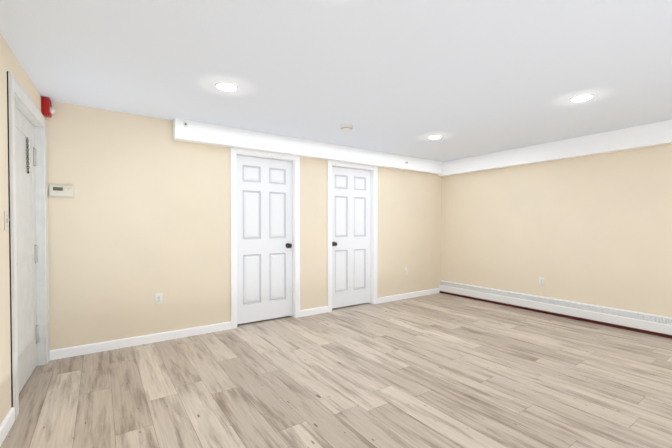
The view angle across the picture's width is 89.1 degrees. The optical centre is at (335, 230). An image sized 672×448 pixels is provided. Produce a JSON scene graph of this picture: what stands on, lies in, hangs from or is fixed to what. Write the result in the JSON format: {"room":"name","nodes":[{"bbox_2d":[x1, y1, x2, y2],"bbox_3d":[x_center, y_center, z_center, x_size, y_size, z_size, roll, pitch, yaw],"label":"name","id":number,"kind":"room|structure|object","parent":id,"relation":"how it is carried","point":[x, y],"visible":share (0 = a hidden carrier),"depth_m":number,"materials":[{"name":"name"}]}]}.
{"room":"empty living room","nodes":[
{"label":"empty living room","id":0,"kind":"room"},
{"bbox_2d":[0,33,40,424],"bbox_3d":[-0.971,0.043,0.307,0.150,2.270,6.270,-1,1,-32],"label":"wall","id":1,"kind":"structure","parent":0,"point":[9,62],"depth_m":1.98,"materials":[{"name":"paint"}]},
{"bbox_2d":[4,211,9,230],"bbox_3d":[-1.915,-0.057,1.991,0.017,0.115,0.070,-1,1,-32],"label":"light switch","id":2,"kind":"object","parent":1,"relation":"attached to","point":[6,221],"visible":1,"depth_m":1.98,"materials":[{"name":"beige plastic"}]},
{"bbox_2d":[0,407,14,445],"bbox_3d":[-0.681,1.140,0.009,0.014,0.085,4.830,-1,1,-32],"label":"baseboard","id":3,"kind":"structure","parent":1,"relation":"attached to","point":[7,423],"depth_m":1.94,"materials":[{"name":"white wood"}]},
{"bbox_2d":[7,71,12,406],"bbox_3d":[-2.237,0.095,2.502,0.006,2.100,1.079,-1,1,-32],"label":"trim","id":4,"kind":"structure","parent":1,"relation":"attached to","point":[9,242],"depth_m":2.04,"materials":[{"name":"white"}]},
{"bbox_2d":[15,106,39,392],"bbox_3d":[-2.279,0.138,2.482,0.089,1.992,0.898,-1,1,-32],"label":"entry door","id":5,"kind":"structure","parent":1,"relation":"in","point":[27,246],"depth_m":2.57,"materials":[{"name":"white wood"}]},
{"bbox_2d":[8,72,49,419],"bbox_3d":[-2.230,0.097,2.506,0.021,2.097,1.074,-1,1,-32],"label":"door frame","id":6,"kind":"structure","parent":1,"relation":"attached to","point":[16,89],"depth_m":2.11,"materials":[{"name":"white wood"}]},
{"bbox_2d":[41,96,55,117],"bbox_3d":[-2.461,-1.051,2.924,0.086,0.156,0.110,-1,1,-32],"label":"fire alarm","id":7,"kind":"object","parent":1,"relation":"attached to","point":[47,110],"visible":0.83,"depth_m":2.88,"materials":[{"name":"red plastic"}]},
{"bbox_2d":[45,101,441,349],"bbox_3d":[-0.502,-0.019,4.467,5.940,2.270,0.150,-1,1,-35],"label":"wall","id":8,"kind":"structure","parent":0,"point":[139,221],"depth_m":3.47,"materials":[{"name":"paint"}]},
{"bbox_2d":[47,183,74,197],"bbox_3d":[-2.434,-0.354,3.010,0.204,0.124,0.035,-1,1,-35],"label":"thermostat","id":9,"kind":"object","parent":8,"relation":"attached to","point":[61,191],"visible":0.92,"depth_m":3.01,"materials":[{"name":"beige plastic"}]},
{"bbox_2d":[50,321,230,359],"bbox_3d":[-1.862,1.089,3.441,1.615,0.085,0.014,-1,1,-35],"label":"baseboard","id":10,"kind":"structure","parent":8,"relation":"attached to","point":[107,345],"depth_m":3.35,"materials":[{"name":"white wood"}]},
{"bbox_2d":[155,293,162,304],"bbox_3d":[-1.805,0.697,3.478,0.070,0.115,0.009,-1,1,-35],"label":"electrical outlet","id":11,"kind":"object","parent":8,"relation":"attached to","point":[158,298],"visible":1,"depth_m":3.48,"materials":[{"name":"white plastic"}]},
{"bbox_2d":[236,155,291,323],"bbox_3d":[-0.860,0.108,4.178,0.740,1.984,0.106,-1,1,-35],"label":"closet door","id":12,"kind":"structure","parent":8,"relation":"in","point":[264,238],"depth_m":4.18,"materials":[{"name":"white wood"}]},
{"bbox_2d":[230,148,299,328],"bbox_3d":[-0.868,0.088,4.190,0.890,2.064,0.151,-1,1,-35],"label":"door frame","id":13,"kind":"structure","parent":8,"relation":"attached to","point":[233,191],"depth_m":4.19,"materials":[{"name":"white wood"}]},
{"bbox_2d":[300,306,327,316],"bbox_3d":[-0.291,1.073,4.530,0.430,0.085,0.014,-1,1,-35],"label":"baseboard","id":14,"kind":"structure","parent":8,"relation":"attached to","point":[312,311],"depth_m":4.52,"materials":[{"name":"white wood"}]},
{"bbox_2d":[332,166,369,308],"bbox_3d":[0.225,0.097,4.930,0.740,1.984,0.106,-1,1,-35],"label":"closet door","id":15,"kind":"structure","parent":8,"relation":"in","point":[350,237],"depth_m":4.94,"materials":[{"name":"white wood"}]},
{"bbox_2d":[327,160,377,311],"bbox_3d":[0.217,0.077,4.942,0.890,2.064,0.151,-1,1,-35],"label":"door frame","id":16,"kind":"structure","parent":8,"relation":"attached to","point":[329,222],"depth_m":5.09,"materials":[{"name":"white wood"}]},
{"bbox_2d":[377,288,439,303],"bbox_3d":[1.215,1.057,5.573,1.453,0.085,0.014,-1,1,-35],"label":"baseboard","id":17,"kind":"structure","parent":8,"relation":"attached to","point":[406,295],"depth_m":5.53,"materials":[{"name":"white wood"}]},
{"bbox_2d":[0,293,671,447],"bbox_3d":[1.227,1.203,1.991,5.940,0.100,6.220,-1,1,-35],"label":"floor","id":18,"kind":"structure","parent":0,"point":[439,370],"depth_m":2.51,"materials":[{"name":"brown wood"}]},
{"bbox_2d":[439,280,671,338],"bbox_3d":[3.519,1.015,3.576,0.058,0.229,5.914,-1,1,-35],"label":"heater","id":19,"kind":"object","parent":18,"relation":"on","point":[651,324],"visible":0.98,"depth_m":4.33,"materials":[{"name":"metal"}]},
{"bbox_2d":[0,0,671,161],"bbox_3d":[1.227,-1.167,1.955,5.940,0.100,6.220,-1,1,-35],"label":"ceiling","id":20,"kind":"structure","parent":0,"point":[467,78],"depth_m":2.31,"materials":[{"name":"white paint"}]},
{"bbox_2d":[215,82,237,91],"bbox_3d":[-0.854,-1.119,2.667,0.176,0.016,0.176,-1,1,-35],"label":"recessed light","id":21,"kind":"object","parent":20,"relation":"in","point":[227,86],"visible":1,"depth_m":2.64,"materials":[{"name":"white plastic"}]},
{"bbox_2d":[173,118,444,175],"bbox_3d":[0.068,-1.043,4.689,4.200,0.230,0.110,-1,1,-35],"label":"soffit","id":22,"kind":"structure","parent":20,"relation":"attached to","point":[195,132],"depth_m":4.20,"materials":[{"name":"white paint"}]},
{"bbox_2d":[340,125,352,130],"bbox_3d":[0.116,-1.120,3.748,0.140,0.047,0.140,-1,1,-35],"label":"smoke detector","id":23,"kind":"object","parent":20,"relation":"attached to","point":[346,127],"visible":1,"depth_m":3.70,"materials":[{"name":"white plastic"}]},
{"bbox_2d":[427,135,441,138],"bbox_3d":[1.213,-1.142,4.185,0.176,0.016,0.176,-1,1,-35],"label":"recessed light","id":24,"kind":"object","parent":20,"relation":"in","point":[434,137],"visible":1,"depth_m":4.16,"materials":[{"name":"white plastic"}]},
{"bbox_2d":[441,120,671,176],"bbox_3d":[3.499,-1.025,3.532,0.113,0.230,5.920,-1,1,-35],"label":"soffit","id":25,"kind":"structure","parent":20,"relation":"attached to","point":[647,135],"depth_m":4.25,"materials":[{"name":"white paint"}]},
{"bbox_2d":[569,94,594,101],"bbox_3d":[2.092,-1.123,2.905,0.176,0.016,0.176,-1,1,-35],"label":"recessed light","id":26,"kind":"object","parent":20,"relation":"in","point":[581,98],"visible":1,"depth_m":2.88,"materials":[{"name":"white plastic"}]},
{"bbox_2d":[441,144,671,316],"bbox_3d":[3.649,-0.006,3.561,0.150,2.270,6.070,-1,1,-35],"label":"wall","id":27,"kind":"structure","parent":0,"point":[594,229],"depth_m":4.36,"materials":[{"name":"paint"}]},
{"bbox_2d":[539,277,543,285],"bbox_3d":[2.802,0.693,4.653,0.009,0.115,0.070,-1,1,-35],"label":"electrical outlet","id":28,"kind":"object","parent":27,"relation":"attached to","point":[541,281],"visible":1,"depth_m":4.65,"materials":[{"name":"white plastic"}]}
]}

